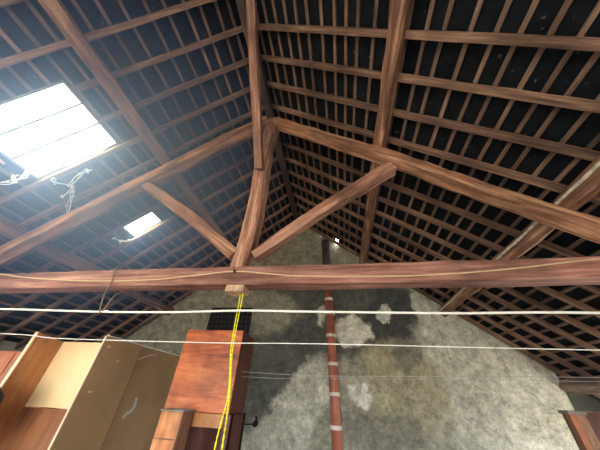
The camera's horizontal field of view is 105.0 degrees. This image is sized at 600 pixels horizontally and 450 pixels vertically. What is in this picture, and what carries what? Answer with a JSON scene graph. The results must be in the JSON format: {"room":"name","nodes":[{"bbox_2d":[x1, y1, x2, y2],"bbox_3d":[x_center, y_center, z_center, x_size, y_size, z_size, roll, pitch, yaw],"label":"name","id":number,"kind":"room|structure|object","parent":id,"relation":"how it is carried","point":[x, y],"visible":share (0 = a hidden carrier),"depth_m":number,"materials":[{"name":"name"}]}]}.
{"room":"attic","nodes":[
{"label":"attic","id":0,"kind":"room"},
{"bbox_2d":[0,340,26,351],"bbox_3d":[-6.818,1.586,1.954,0.200,2.192,11.000,-3,-37,8],"label":"wall","id":1,"kind":"structure","parent":0,"point":[4,345],"depth_m":4.94,"materials":[{"name":"paint"}]},
{"bbox_2d":[0,0,26,7],"bbox_3d":[-4.022,-2.061,2.371,5.729,4.660,0.086,-3,-37,8],"label":"rafter","id":2,"kind":"object","parent":1,"relation":"on","point":[3,3],"visible":1,"depth_m":2.60,"materials":[{"name":"brown wood"}]},
{"bbox_2d":[0,28,50,84],"bbox_3d":[-3.618,-2.586,2.344,0.055,0.051,2.140,-3,-37,8],"label":"batten","id":3,"kind":"object","parent":2,"relation":"on","point":[3,34],"visible":0.76,"depth_m":2.89,"materials":[{"name":"brown wood"}]},
{"bbox_2d":[0,300,120,336],"bbox_3d":[-5.852,0.973,3.761,0.056,0.054,7.990,-3,-37,8],"label":"batten","id":4,"kind":"object","parent":2,"relation":"on","point":[1,301],"visible":0.76,"depth_m":5.25,"materials":[{"name":"brown wood"}]},
{"bbox_2d":[3,266,143,321],"bbox_3d":[-5.308,0.604,3.942,0.056,0.054,7.990,-3,-37,8],"label":"batten","id":5,"kind":"object","parent":2,"relation":"on","point":[6,267],"visible":0.51,"depth_m":5.39,"materials":[{"name":"brown wood"}]},
{"bbox_2d":[0,204,170,302],"bbox_3d":[-4.598,0.122,4.178,0.059,0.054,7.990,-3,-37,8],"label":"batten","id":6,"kind":"object","parent":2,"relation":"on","point":[2,206],"visible":0.52,"depth_m":4.44,"materials":[{"name":"brown wood"}]},
{"bbox_2d":[226,0,291,222],"bbox_3d":[-0.881,-2.406,5.418,0.056,0.054,7.990,-3,-37,8],"label":"batten","id":7,"kind":"object","parent":2,"relation":"on","point":[227,1],"visible":0.56,"depth_m":4.29,"materials":[{"name":"brown wood"}]},
{"bbox_2d":[0,0,216,68],"bbox_3d":[-3.954,-1.782,2.736,5.731,4.659,0.082,-3,-37,8],"label":"rafter","id":8,"kind":"object","parent":1,"relation":"on","point":[27,55],"visible":0.94,"depth_m":3.14,"materials":[{"name":"brown wood"}]},
{"bbox_2d":[0,86,249,204],"bbox_3d":[-3.753,-0.949,3.830,5.729,4.660,0.086,-3,-37,8],"label":"rafter","id":9,"kind":"object","parent":1,"relation":"on","point":[3,199],"visible":0.88,"depth_m":3.98,"materials":[{"name":"brown wood"}]},
{"bbox_2d":[50,168,91,212],"bbox_3d":[-3.993,-0.612,3.927,0.378,0.602,0.938,30,-45,-31],"label":"cobweb","id":10,"kind":"object","parent":9,"relation":"attached to","point":[87,170],"visible":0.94,"depth_m":3.89,"materials":[{"name":"white fabric"}]},
{"bbox_2d":[0,152,253,294],"bbox_3d":[-3.553,-0.116,4.924,5.734,4.653,0.085,-3,-37,8],"label":"rafter","id":11,"kind":"object","parent":1,"relation":"on","point":[93,241],"visible":0.66,"depth_m":4.91,"materials":[{"name":"brown wood"}]},
{"bbox_2d":[45,183,163,268],"bbox_3d":[-3.832,0.712,5.611,0.058,0.053,4.805,-3,-37,8],"label":"batten","id":12,"kind":"object","parent":11,"relation":"on","point":[48,185],"visible":0.46,"depth_m":4.68,"materials":[{"name":"brown wood"}]},
{"bbox_2d":[112,153,218,266],"bbox_3d":[-2.963,0.121,5.901,0.055,0.054,4.805,-3,-37,8],"label":"batten","id":13,"kind":"object","parent":11,"relation":"on","point":[115,155],"visible":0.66,"depth_m":5.28,"materials":[{"name":"brown wood"}]},
{"bbox_2d":[0,130,263,268],"bbox_3d":[-3.616,-0.392,4.556,5.734,4.656,0.084,-3,-37,8],"label":"rafter","id":14,"kind":"object","parent":1,"relation":"on","point":[240,142],"visible":0.4,"depth_m":4.59,"materials":[{"name":"brown wood"}]},
{"bbox_2d":[0,105,264,238],"bbox_3d":[-3.686,-0.670,4.195,5.731,4.659,0.082,-3,-37,8],"label":"rafter","id":15,"kind":"object","parent":1,"relation":"on","point":[59,206],"visible":0.8,"depth_m":4.30,"materials":[{"name":"brown wood"}]},
{"bbox_2d":[0,157,277,318],"bbox_3d":[-3.485,0.162,5.290,5.729,4.660,0.086,-3,-37,8],"label":"rafter","id":16,"kind":"object","parent":1,"relation":"on","point":[30,298],"visible":0.62,"depth_m":5.23,"materials":[{"name":"brown wood"}]},
{"bbox_2d":[0,170,281,339],"bbox_3d":[-3.417,0.441,5.654,5.731,4.659,0.082,-3,-37,8],"label":"rafter","id":17,"kind":"object","parent":1,"relation":"on","point":[132,259],"visible":0.7,"depth_m":5.46,"materials":[{"name":"brown wood"}]},
{"bbox_2d":[3,6,226,264],"bbox_3d":[-3.015,-0.955,4.707,0.059,0.054,7.990,-3,-37,8],"label":"batten","id":18,"kind":"object","parent":17,"relation":"on","point":[11,13],"visible":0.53,"depth_m":3.25,"materials":[{"name":"brown wood"}]},
{"bbox_2d":[14,183,284,348],"bbox_3d":[-3.347,0.720,6.015,5.734,4.656,0.084,-3,-37,8],"label":"rafter","id":19,"kind":"object","parent":1,"relation":"on","point":[89,302],"visible":0.68,"depth_m":5.83,"materials":[{"name":"brown wood"}]},
{"bbox_2d":[55,193,287,339],"bbox_3d":[-3.284,0.995,6.384,5.734,4.653,0.085,-3,-37,8],"label":"rafter","id":20,"kind":"object","parent":1,"relation":"on","point":[273,203],"visible":0.56,"depth_m":6.28,"materials":[{"name":"brown wood"}]},
{"bbox_2d":[17,259,149,316],"bbox_3d":[-5.140,0.490,3.998,0.059,0.054,7.990,-3,-37,8],"label":"batten","id":21,"kind":"object","parent":20,"relation":"on","point":[19,260],"visible":0.48,"depth_m":5.45,"materials":[{"name":"brown wood"}]},
{"bbox_2d":[72,203,289,341],"bbox_3d":[-3.216,1.274,6.749,5.729,4.660,0.086,-3,-37,8],"label":"rafter","id":22,"kind":"object","parent":1,"relation":"on","point":[216,251],"visible":0.55,"depth_m":6.36,"materials":[{"name":"brown wood"}]},
{"bbox_2d":[93,212,292,342],"bbox_3d":[-3.148,1.552,7.114,5.731,4.659,0.082,-3,-37,8],"label":"rafter","id":23,"kind":"object","parent":1,"relation":"on","point":[170,293],"visible":0.51,"depth_m":6.79,"materials":[{"name":"brown wood"}]},
{"bbox_2d":[0,311,99,338],"bbox_3d":[-6.035,1.099,3.699,0.059,0.053,7.990,-3,-37,8],"label":"batten","id":24,"kind":"object","parent":23,"relation":"on","point":[8,315],"visible":0.59,"depth_m":5.20,"materials":[{"name":"brown wood"}]},
{"bbox_2d":[8,293,128,331],"bbox_3d":[-5.675,0.853,3.819,0.059,0.054,7.990,-3,-37,8],"label":"batten","id":25,"kind":"object","parent":23,"relation":"on","point":[14,294],"visible":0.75,"depth_m":5.17,"materials":[{"name":"brown wood"}]},
{"bbox_2d":[1,237,155,310],"bbox_3d":[-4.960,0.368,4.058,0.059,0.053,7.990,-3,-37,8],"label":"batten","id":26,"kind":"object","parent":23,"relation":"on","point":[4,238],"visible":0.52,"depth_m":4.67,"materials":[{"name":"brown wood"}]},
{"bbox_2d":[43,293,135,326],"bbox_3d":[-5.489,0.728,3.881,0.059,0.053,7.990,-3,-37,8],"label":"batten","id":27,"kind":"object","parent":23,"relation":"on","point":[46,294],"visible":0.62,"depth_m":5.41,"materials":[{"name":"brown wood"}]},
{"bbox_2d":[0,186,179,300],"bbox_3d":[-4.422,0.002,4.237,0.059,0.053,7.990,-3,-37,8],"label":"batten","id":28,"kind":"object","parent":23,"relation":"on","point":[3,190],"visible":0.47,"depth_m":4.41,"materials":[{"name":"brown wood"}]},
{"bbox_2d":[24,0,193,210],"bbox_3d":[-2.841,-1.073,4.764,0.059,0.053,7.990,-3,-37,8],"label":"batten","id":29,"kind":"object","parent":23,"relation":"on","point":[28,3],"visible":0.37,"depth_m":3.31,"materials":[{"name":"brown wood"}]},
{"bbox_2d":[93,0,239,234],"bbox_3d":[-2.301,-1.440,4.944,0.059,0.053,7.990,-3,-37,8],"label":"batten","id":30,"kind":"object","parent":23,"relation":"on","point":[97,3],"visible":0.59,"depth_m":3.78,"materials":[{"name":"brown wood"}]},
{"bbox_2d":[117,0,242,220],"bbox_3d":[-2.093,-1.582,5.014,0.056,0.054,7.990,-3,-37,8],"label":"batten","id":31,"kind":"object","parent":23,"relation":"on","point":[123,8],"visible":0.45,"depth_m":3.87,"materials":[{"name":"brown wood"}]},
{"bbox_2d":[141,0,262,240],"bbox_3d":[-1.859,-1.740,5.092,0.059,0.054,7.990,-3,-37,8],"label":"batten","id":32,"kind":"object","parent":23,"relation":"on","point":[143,1],"visible":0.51,"depth_m":4.02,"materials":[{"name":"brown wood"}]},
{"bbox_2d":[160,0,268,236],"bbox_3d":[-1.664,-1.873,5.157,0.059,0.053,7.990,-3,-37,8],"label":"batten","id":33,"kind":"object","parent":23,"relation":"on","point":[164,5],"visible":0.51,"depth_m":4.10,"materials":[{"name":"brown wood"}]},
{"bbox_2d":[181,0,275,231],"bbox_3d":[-1.436,-2.029,5.233,0.056,0.054,7.990,-3,-37,8],"label":"batten","id":34,"kind":"object","parent":23,"relation":"on","point":[182,1],"visible":0.56,"depth_m":4.19,"materials":[{"name":"brown wood"}]},
{"bbox_2d":[198,5,280,228],"bbox_3d":[-1.262,-2.147,5.291,0.059,0.054,7.990,-3,-37,8],"label":"batten","id":35,"kind":"object","parent":23,"relation":"on","point":[200,6],"visible":0.54,"depth_m":4.35,"materials":[{"name":"brown wood"}]},
{"bbox_2d":[213,1,286,224],"bbox_3d":[-1.048,-2.292,5.362,0.059,0.053,7.990,-3,-37,8],"label":"batten","id":36,"kind":"object","parent":23,"relation":"on","point":[215,2],"visible":0.58,"depth_m":4.32,"materials":[{"name":"brown wood"}]},
{"bbox_2d":[117,221,292,339],"bbox_3d":[-3.078,1.831,7.474,5.734,4.656,0.084,-3,-37,8],"label":"rafter","id":37,"kind":"object","parent":1,"relation":"on","point":[173,302],"visible":0.39,"depth_m":7.02,"materials":[{"name":"brown wood"}]},
{"bbox_2d":[0,0,293,348],"bbox_3d":[-3.839,-1.283,3.558,5.873,4.725,11.150,-3,-37,8],"label":"ceiling","id":38,"kind":"structure","parent":0,"point":[135,8],"depth_m":4.16,"materials":[{"name":"tile"}]},
{"bbox_2d":[0,80,118,179],"bbox_3d":[-3.787,-1.389,3.486,1.032,0.844,1.025,-3,-37,8],"label":"window","id":39,"kind":"structure","parent":38,"relation":"attached to","point":[7,156],"depth_m":3.46,"materials":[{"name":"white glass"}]},
{"bbox_2d":[0,166,184,293],"bbox_3d":[-4.233,-0.127,4.301,0.056,0.054,7.990,-3,-37,8],"label":"batten","id":40,"kind":"object","parent":38,"relation":"attached to","point":[2,170],"visible":0.46,"depth_m":3.99,"materials":[{"name":"brown wood"}]},
{"bbox_2d":[70,0,237,244],"bbox_3d":[-2.492,-1.310,4.881,0.059,0.054,7.990,-3,-37,8],"label":"batten","id":41,"kind":"object","parent":38,"relation":"attached to","point":[74,2],"visible":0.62,"depth_m":3.67,"materials":[{"name":"brown wood"}]},
{"bbox_2d":[123,228,578,449],"bbox_3d":[-0.096,2.641,6.709,11.620,6.822,0.300,-3,-37,8],"label":"wall","id":42,"kind":"structure","parent":0,"point":[378,413],"depth_m":5.44,"materials":[{"name":"paint"}]},
{"bbox_2d":[206,308,252,333],"bbox_3d":[-2.067,2.977,6.602,1.302,1.201,0.032,-3,-37,8],"label":"screen","id":43,"kind":"object","parent":42,"relation":"attached to","point":[217,320],"visible":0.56,"depth_m":6.74,"materials":[{"name":"black metal"}]},
{"bbox_2d":[322,239,342,449],"bbox_3d":[0.794,2.827,5.996,0.400,5.757,0.280,-3,-37,8],"label":"drain pipe","id":44,"kind":"object","parent":42,"relation":"attached to","point":[335,427],"visible":0.86,"depth_m":5.46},
{"bbox_2d":[257,0,599,401],"bbox_3d":[2.521,-1.349,2.437,7.004,5.389,11.150,-3,-37,8],"label":"ceiling","id":45,"kind":"structure","parent":0,"point":[545,13],"depth_m":3.22,"materials":[{"name":"tile"}]},
{"bbox_2d":[0,115,599,296],"bbox_3d":[-0.108,-0.383,3.567,11.205,4.961,0.378,-3,-37,8],"label":"roof truss","id":46,"kind":"object","parent":45,"relation":"attached to","point":[583,225],"visible":0.98,"depth_m":3.08,"materials":[{"name":"brown wood"}]},
{"bbox_2d":[0,215,173,314],"bbox_3d":[-4.786,-0.470,3.012,0.276,0.264,10.590,-3,-37,8],"label":"purlin","id":47,"kind":"structure","parent":46,"relation":"on","point":[8,228],"depth_m":4.38,"materials":[{"name":"brown wood"}]},
{"bbox_2d":[99,268,128,312],"bbox_3d":[-2.353,0.820,2.922,0.352,0.677,0.340,-3,-37,8],"label":"wire","id":48,"kind":"object","parent":46,"relation":"hanging from","point":[116,268],"visible":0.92,"depth_m":2.86,"materials":[{"name":"metal"}]},
{"bbox_2d":[0,308,599,314],"bbox_3d":[-0.626,0.906,2.341,11.200,0.124,0.032,-3,-37,8],"label":"clothesline","id":49,"kind":"object","parent":48,"relation":"hanging from","point":[236,310],"visible":1,"depth_m":2.23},
{"bbox_2d":[38,0,230,242],"bbox_3d":[-2.754,-1.854,3.691,0.257,0.261,10.590,-3,-37,8],"label":"purlin","id":50,"kind":"structure","parent":46,"relation":"on","point":[55,9],"depth_m":3.38,"materials":[{"name":"brown wood"}]},
{"bbox_2d":[72,25,242,92],"bbox_3d":[-2.112,-2.710,3.690,2.269,1.863,0.083,-3,-37,8],"label":"rafter","id":51,"kind":"object","parent":50,"relation":"on","point":[94,82],"visible":0.85,"depth_m":3.64,"materials":[{"name":"brown wood"}]},
{"bbox_2d":[99,57,248,123],"bbox_3d":[-2.047,-2.434,4.056,2.274,1.856,0.083,-3,-37,8],"label":"rafter","id":52,"kind":"object","parent":50,"relation":"on","point":[178,88],"visible":0.89,"depth_m":4.00,"materials":[{"name":"brown wood"}]},
{"bbox_2d":[214,293,242,449],"bbox_3d":[-0.709,1.769,2.070,0.170,2.514,0.045,-9,-39,16],"label":"rope","id":53,"kind":"object","parent":46,"relation":"hanging from","point":[233,334],"visible":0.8,"depth_m":2.25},
{"bbox_2d":[246,0,263,168],"bbox_3d":[-0.722,-2.222,3.741,0.157,1.880,1.912,-1,-37,5],"label":"brace","id":54,"kind":"object","parent":46,"relation":"attached to","point":[251,5],"visible":1,"depth_m":3.68,"materials":[{"name":"brown wood"}]},
{"bbox_2d":[236,0,298,220],"bbox_3d":[-0.811,-3.076,4.264,0.173,0.221,10.590,-3,-37,8],"label":"ridge beam","id":55,"kind":"structure","parent":46,"relation":"on","point":[241,4],"depth_m":4.92,"materials":[{"name":"brown wood"}]},
{"bbox_2d":[0,258,599,281],"bbox_3d":[-0.771,0.584,2.851,9.400,0.198,0.018,-3,-37,8],"label":"cable","id":56,"kind":"object","parent":46,"relation":"attached to","point":[594,258],"visible":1,"depth_m":2.67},
{"bbox_2d":[359,0,410,263],"bbox_3d":[1.180,-1.946,3.037,0.245,0.255,10.590,-3,-37,8],"label":"purlin","id":57,"kind":"structure","parent":46,"relation":"on","point":[398,9],"depth_m":3.08,"materials":[{"name":"brown wood"}]},
{"bbox_2d":[252,372,599,377],"bbox_3d":[2.074,1.291,1.960,5.787,0.126,0.372,-7,-38,13],"label":"wire","id":58,"kind":"object","parent":46,"relation":"attached to","point":[252,372],"visible":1,"depth_m":2.01,"materials":[{"name":"grey metal"}]},
{"bbox_2d":[438,155,599,316],"bbox_3d":[2.978,-0.876,1.891,0.279,0.253,10.590,-3,-37,8],"label":"purlin","id":59,"kind":"structure","parent":46,"relation":"on","point":[586,185],"depth_m":2.99,"materials":[{"name":"brown wood"}]},
{"bbox_2d":[559,375,599,394],"bbox_3d":[4.848,0.244,0.694,0.291,0.287,10.590,-3,-37,8],"label":"beam","id":60,"kind":"structure","parent":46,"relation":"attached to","point":[573,388],"depth_m":4.48,"materials":[{"name":"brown wood"}]},
{"bbox_2d":[0,333,599,350],"bbox_3d":[-0.732,1.112,2.235,11.400,0.068,0.008,-3,-37,8],"label":"clothesline","id":61,"kind":"object","parent":60,"relation":"attached to","point":[0,333],"visible":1,"depth_m":2.09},
{"bbox_2d":[409,0,539,261],"bbox_3d":[2.362,-0.778,3.581,0.056,0.055,7.990,-3,-37,8],"label":"batten","id":62,"kind":"object","parent":45,"relation":"attached to","point":[534,4],"visible":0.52,"depth_m":2.56,"materials":[{"name":"brown wood"}]},
{"bbox_2d":[423,52,599,290],"bbox_3d":[2.823,-0.505,3.288,0.056,0.055,7.990,-3,-37,8],"label":"batten","id":63,"kind":"object","parent":45,"relation":"attached to","point":[596,55],"visible":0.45,"depth_m":2.49,"materials":[{"name":"brown wood"}]},
{"bbox_2d":[477,249,599,322],"bbox_3d":[3.828,0.091,2.649,0.056,0.055,7.990,-3,-37,8],"label":"batten","id":64,"kind":"object","parent":45,"relation":"attached to","point":[597,253],"visible":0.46,"depth_m":4.35,"materials":[{"name":"brown wood"}]},
{"bbox_2d":[558,378,599,411],"bbox_3d":[5.969,4.212,4.535,0.830,2.255,0.080,-3,-37,8],"label":"wall","id":65,"kind":"structure","parent":0,"point":[579,402],"depth_m":4.84,"materials":[{"name":"paint"}]},
{"bbox_3d":[-0.633,2.117,0.283,12.850,0.100,11.200,-3,-37,8],"label":"floor","id":66,"kind":"structure","parent":0,"visible":0},
{"bbox_2d":[0,351,56,408],"bbox_3d":[-4.192,2.779,3.071,1.950,1.864,0.550,-3,-37,8],"label":"tall cabinet","id":67,"kind":"object","parent":66,"relation":"on","point":[7,358],"visible":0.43,"depth_m":3.34,"materials":[{"name":"brown wood"}]},
{"bbox_2d":[0,332,142,449],"bbox_3d":[-2.791,2.324,2.473,0.859,1.999,0.810,-3,-37,8],"label":"tall cabinet","id":68,"kind":"object","parent":66,"relation":"on","point":[86,382],"visible":0.99,"depth_m":2.67,"materials":[{"name":"brown wood"}]},
{"bbox_2d":[101,347,179,449],"bbox_3d":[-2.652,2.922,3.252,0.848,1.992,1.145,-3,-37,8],"label":"wooden board","id":69,"kind":"object","parent":66,"relation":"on","point":[133,426],"visible":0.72,"depth_m":3.29,"materials":[{"name":"brown wood"}]},
{"bbox_2d":[150,408,194,449],"bbox_3d":[-1.290,2.454,1.990,0.250,1.349,0.240,-3,-37,8],"label":"box","id":70,"kind":"object","parent":66,"relation":"on","point":[173,427],"visible":1,"depth_m":2.24,"materials":[{"name":"brown wood"}]},
{"bbox_2d":[185,412,245,449],"bbox_3d":[-1.111,2.688,2.267,0.790,1.324,0.470,-3,-37,8],"label":"wooden stand","id":71,"kind":"object","parent":66,"relation":"on","point":[204,427],"visible":0.46,"depth_m":2.54,"materials":[{"name":"red wood"}]},
{"bbox_2d":[164,330,254,413],"bbox_3d":[-1.076,1.831,2.920,0.760,0.824,0.480,-3,-37,8],"label":"wardrobe","id":72,"kind":"object","parent":71,"relation":"on","point":[200,383],"visible":0.86,"depth_m":2.72,"materials":[{"name":"brown wood"}]},
{"bbox_2d":[557,410,599,449],"bbox_3d":[4.505,3.413,2.987,1.100,1.539,0.220,-3,-37,8],"label":"cabinet","id":73,"kind":"object","parent":66,"relation":"on","point":[584,426],"visible":1,"depth_m":3.36,"materials":[{"name":"brown wood"}]},
{"bbox_3d":[5.668,1.237,-0.081,0.200,1.440,11.000,-3,-37,8],"label":"wall","id":74,"kind":"structure","parent":0,"visible":0},
{"bbox_2d":[258,23,599,51],"bbox_3d":[2.417,-1.567,1.985,6.864,5.323,0.084,-3,-37,8],"label":"rafter","id":75,"kind":"object","parent":74,"relation":"on","point":[577,43],"visible":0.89,"depth_m":2.39,"materials":[{"name":"brown wood"}]},
{"bbox_2d":[261,54,599,113],"bbox_3d":[2.485,-1.291,2.353,6.860,5.324,0.085,-3,-37,8],"label":"rafter","id":76,"kind":"object","parent":74,"relation":"on","point":[588,105],"visible":0.97,"depth_m":2.67,"materials":[{"name":"brown wood"}]},
{"bbox_2d":[267,81,599,160],"bbox_3d":[2.552,-1.012,2.716,6.862,5.326,0.085,-3,-37,8],"label":"rafter","id":77,"kind":"object","parent":74,"relation":"on","point":[565,149],"visible":0.95,"depth_m":2.95,"materials":[{"name":"brown wood"}]},
{"bbox_2d":[281,140,587,257],"bbox_3d":[2.754,-0.179,3.812,6.860,5.324,0.085,-3,-37,8],"label":"rafter","id":78,"kind":"object","parent":74,"relation":"on","point":[545,244],"visible":0.88,"depth_m":3.93,"materials":[{"name":"brown wood"}]},
{"bbox_2d":[511,309,599,342],"bbox_3d":[4.353,0.403,2.315,0.056,0.055,7.990,-3,-37,8],"label":"batten","id":79,"kind":"object","parent":78,"relation":"on","point":[584,316],"visible":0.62,"depth_m":4.15,"materials":[{"name":"brown wood"}]},
{"bbox_2d":[272,103,599,204],"bbox_3d":[2.617,-0.734,3.079,6.857,5.329,0.084,-3,-37,8],"label":"rafter","id":80,"kind":"object","parent":74,"relation":"on","point":[533,180],"visible":0.94,"depth_m":3.33,"materials":[{"name":"brown wood"}]},
{"bbox_2d":[285,156,599,295],"bbox_3d":[2.821,0.099,4.175,6.862,5.326,0.085,-3,-37,8],"label":"rafter","id":81,"kind":"object","parent":74,"relation":"on","point":[591,288],"visible":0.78,"depth_m":4.35,"materials":[{"name":"brown wood"}]},
{"bbox_2d":[288,169,599,317],"bbox_3d":[2.886,0.378,4.538,6.857,5.329,0.084,-3,-37,8],"label":"rafter","id":82,"kind":"object","parent":74,"relation":"on","point":[545,289],"visible":0.78,"depth_m":4.54,"materials":[{"name":"brown wood"}]},
{"bbox_2d":[291,182,599,337],"bbox_3d":[2.955,0.656,4.904,6.864,5.323,0.084,-3,-37,8],"label":"rafter","id":83,"kind":"object","parent":74,"relation":"on","point":[576,323],"visible":0.68,"depth_m":4.80,"materials":[{"name":"brown wood"}]},
{"bbox_2d":[298,211,592,376],"bbox_3d":[3.155,1.489,5.997,6.857,5.329,0.084,-3,-37,8],"label":"rafter","id":84,"kind":"object","parent":74,"relation":"on","point":[583,373],"visible":0.62,"depth_m":5.15,"materials":[{"name":"brown wood"}]},
{"bbox_2d":[257,12,300,212],"bbox_3d":[-0.464,-2.454,5.379,0.058,0.054,7.990,-3,-37,8],"label":"batten","id":85,"kind":"object","parent":84,"relation":"on","point":[260,31],"visible":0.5,"depth_m":4.87,"materials":[{"name":"brown wood"}]},
{"bbox_2d":[261,0,305,213],"bbox_3d":[-0.300,-2.357,5.274,0.056,0.056,7.990,-3,-37,8],"label":"batten","id":86,"kind":"object","parent":84,"relation":"on","point":[262,1],"visible":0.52,"depth_m":4.50,"materials":[{"name":"brown wood"}]},
{"bbox_2d":[282,0,317,229],"bbox_3d":[0.049,-2.150,5.052,0.058,0.054,7.990,-3,-37,8],"label":"batten","id":87,"kind":"object","parent":84,"relation":"on","point":[283,1],"visible":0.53,"depth_m":4.25,"materials":[{"name":"brown wood"}]},
{"bbox_2d":[293,0,322,231],"bbox_3d":[0.214,-2.053,4.948,0.056,0.056,7.990,-3,-37,8],"label":"batten","id":88,"kind":"object","parent":84,"relation":"on","point":[294,1],"visible":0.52,"depth_m":4.13,"materials":[{"name":"brown wood"}]},
{"bbox_2d":[304,0,327,234],"bbox_3d":[0.379,-1.954,4.843,0.056,0.055,7.990,-3,-37,8],"label":"batten","id":89,"kind":"object","parent":84,"relation":"on","point":[305,1],"visible":0.57,"depth_m":4.02,"materials":[{"name":"brown wood"}]},
{"bbox_2d":[319,0,333,238],"bbox_3d":[0.575,-1.838,4.718,0.058,0.054,7.990,-3,-37,8],"label":"batten","id":90,"kind":"object","parent":84,"relation":"on","point":[320,1],"visible":0.52,"depth_m":3.85,"materials":[{"name":"brown wood"}]},
{"bbox_2d":[332,0,339,241],"bbox_3d":[0.741,-1.740,4.612,0.056,0.056,7.990,-3,-37,8],"label":"batten","id":91,"kind":"object","parent":84,"relation":"on","point":[333,1],"visible":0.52,"depth_m":3.81,"materials":[{"name":"brown wood"}]},
{"bbox_2d":[343,0,348,244],"bbox_3d":[0.886,-1.654,4.520,0.056,0.055,7.990,-3,-37,8],"label":"batten","id":92,"kind":"object","parent":84,"relation":"on","point":[346,2],"visible":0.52,"depth_m":3.61,"materials":[{"name":"brown wood"}]},
{"bbox_2d":[348,0,360,247],"bbox_3d":[1.023,-1.573,4.433,0.058,0.054,7.990,-3,-37,8],"label":"batten","id":93,"kind":"object","parent":84,"relation":"on","point":[358,9],"visible":0.57,"depth_m":3.58,"materials":[{"name":"brown wood"}]},
{"bbox_2d":[355,0,378,250],"bbox_3d":[1.205,-1.465,4.317,0.056,0.056,7.990,-3,-37,8],"label":"batten","id":94,"kind":"object","parent":84,"relation":"on","point":[376,6],"visible":0.6,"depth_m":3.42,"materials":[{"name":"brown wood"}]},
{"bbox_2d":[367,0,414,257],"bbox_3d":[1.528,-1.273,4.112,0.058,0.054,7.990,-3,-37,8],"label":"batten","id":95,"kind":"object","parent":84,"relation":"on","point":[412,1],"visible":0.38,"depth_m":3.06,"materials":[{"name":"brown wood"}]},
{"bbox_2d":[373,0,435,262],"bbox_3d":[1.696,-1.173,4.005,0.056,0.056,7.990,-3,-37,8],"label":"batten","id":96,"kind":"object","parent":84,"relation":"on","point":[432,3],"visible":0.6,"depth_m":3.10,"materials":[{"name":"brown wood"}]},
{"bbox_2d":[380,0,454,262],"bbox_3d":[1.841,-1.087,3.913,0.056,0.055,7.990,-3,-37,8],"label":"batten","id":97,"kind":"object","parent":84,"relation":"on","point":[451,2],"visible":0.56,"depth_m":3.02,"materials":[{"name":"brown wood"}]},
{"bbox_2d":[390,0,483,261],"bbox_3d":[2.036,-0.972,3.789,0.058,0.054,7.990,-3,-37,8],"label":"batten","id":98,"kind":"object","parent":84,"relation":"on","point":[478,7],"visible":0.59,"depth_m":2.86,"materials":[{"name":"brown wood"}]},
{"bbox_2d":[401,0,512,258],"bbox_3d":[2.209,-0.869,3.679,0.056,0.056,7.990,-3,-37,8],"label":"batten","id":99,"kind":"object","parent":84,"relation":"on","point":[507,5],"visible":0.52,"depth_m":2.73,"materials":[{"name":"brown wood"}]},
{"bbox_2d":[422,0,572,258],"bbox_3d":[2.529,-0.680,3.475,0.058,0.054,7.990,-3,-37,8],"label":"batten","id":100,"kind":"object","parent":84,"relation":"on","point":[567,3],"visible":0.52,"depth_m":2.41,"materials":[{"name":"brown wood"}]},
{"bbox_2d":[431,94,599,295],"bbox_3d":[2.994,-0.404,3.180,0.058,0.054,7.990,-3,-37,8],"label":"batten","id":101,"kind":"object","parent":84,"relation":"on","point":[582,118],"visible":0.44,"depth_m":2.72,"materials":[{"name":"brown wood"}]},
{"bbox_2d":[432,0,599,260],"bbox_3d":[2.682,-0.589,3.378,0.056,0.056,7.990,-3,-37,8],"label":"batten","id":102,"kind":"object","parent":84,"relation":"on","point":[596,10],"visible":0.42,"depth_m":2.33,"materials":[{"name":"brown wood"}]},
{"bbox_2d":[440,133,599,300],"bbox_3d":[3.155,-0.308,3.077,0.056,0.056,7.990,-3,-37,8],"label":"batten","id":103,"kind":"object","parent":84,"relation":"on","point":[596,139],"visible":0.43,"depth_m":2.78,"materials":[{"name":"brown wood"}]},
{"bbox_2d":[467,238,586,316],"bbox_3d":[3.655,-0.012,2.760,0.056,0.056,7.990,-3,-37,8],"label":"batten","id":104,"kind":"object","parent":84,"relation":"on","point":[579,241],"visible":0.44,"depth_m":3.36,"materials":[{"name":"brown wood"}]},
{"bbox_2d":[457,203,598,311],"bbox_3d":[3.489,-0.110,2.865,0.058,0.054,7.990,-3,-37,8],"label":"batten","id":105,"kind":"object","parent":84,"relation":"on","point":[592,206],"visible":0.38,"depth_m":3.27,"materials":[{"name":"brown wood"}]},
{"bbox_2d":[488,285,577,328],"bbox_3d":[4.005,0.196,2.537,0.058,0.054,7.990,-3,-37,8],"label":"batten","id":106,"kind":"object","parent":84,"relation":"on","point":[572,287],"visible":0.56,"depth_m":4.03,"materials":[{"name":"brown wood"}]},
{"bbox_2d":[499,294,598,335],"bbox_3d":[4.176,0.297,2.428,0.056,0.056,7.990,-3,-37,8],"label":"batten","id":107,"kind":"object","parent":84,"relation":"on","point":[592,296],"visible":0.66,"depth_m":3.92,"materials":[{"name":"brown wood"}]},
{"bbox_2d":[293,192,599,355],"bbox_3d":[3.023,0.932,5.271,6.860,5.324,0.085,-3,-37,8],"label":"rafter","id":108,"kind":"object","parent":74,"relation":"on","point":[532,317],"visible":0.68,"depth_m":4.62,"materials":[{"name":"brown wood"}]},
{"bbox_2d":[271,0,312,226],"bbox_3d":[-0.125,-2.253,5.163,0.056,0.055,7.990,-3,-37,8],"label":"batten","id":109,"kind":"object","parent":108,"relation":"on","point":[272,1],"visible":0.58,"depth_m":4.36,"materials":[{"name":"brown wood"}]},
{"bbox_2d":[296,203,599,371],"bbox_3d":[3.090,1.210,5.635,6.862,5.326,0.085,-3,-37,8],"label":"rafter","id":110,"kind":"object","parent":74,"relation":"on","point":[550,341],"visible":0.63,"depth_m":4.83,"materials":[{"name":"brown wood"}]},
{"bbox_2d":[310,226,599,398],"bbox_3d":[3.224,1.768,6.364,6.864,5.323,0.084,-3,-37,8],"label":"rafter","id":111,"kind":"object","parent":74,"relation":"on","point":[513,345],"visible":0.59,"depth_m":5.54,"materials":[{"name":"brown wood"}]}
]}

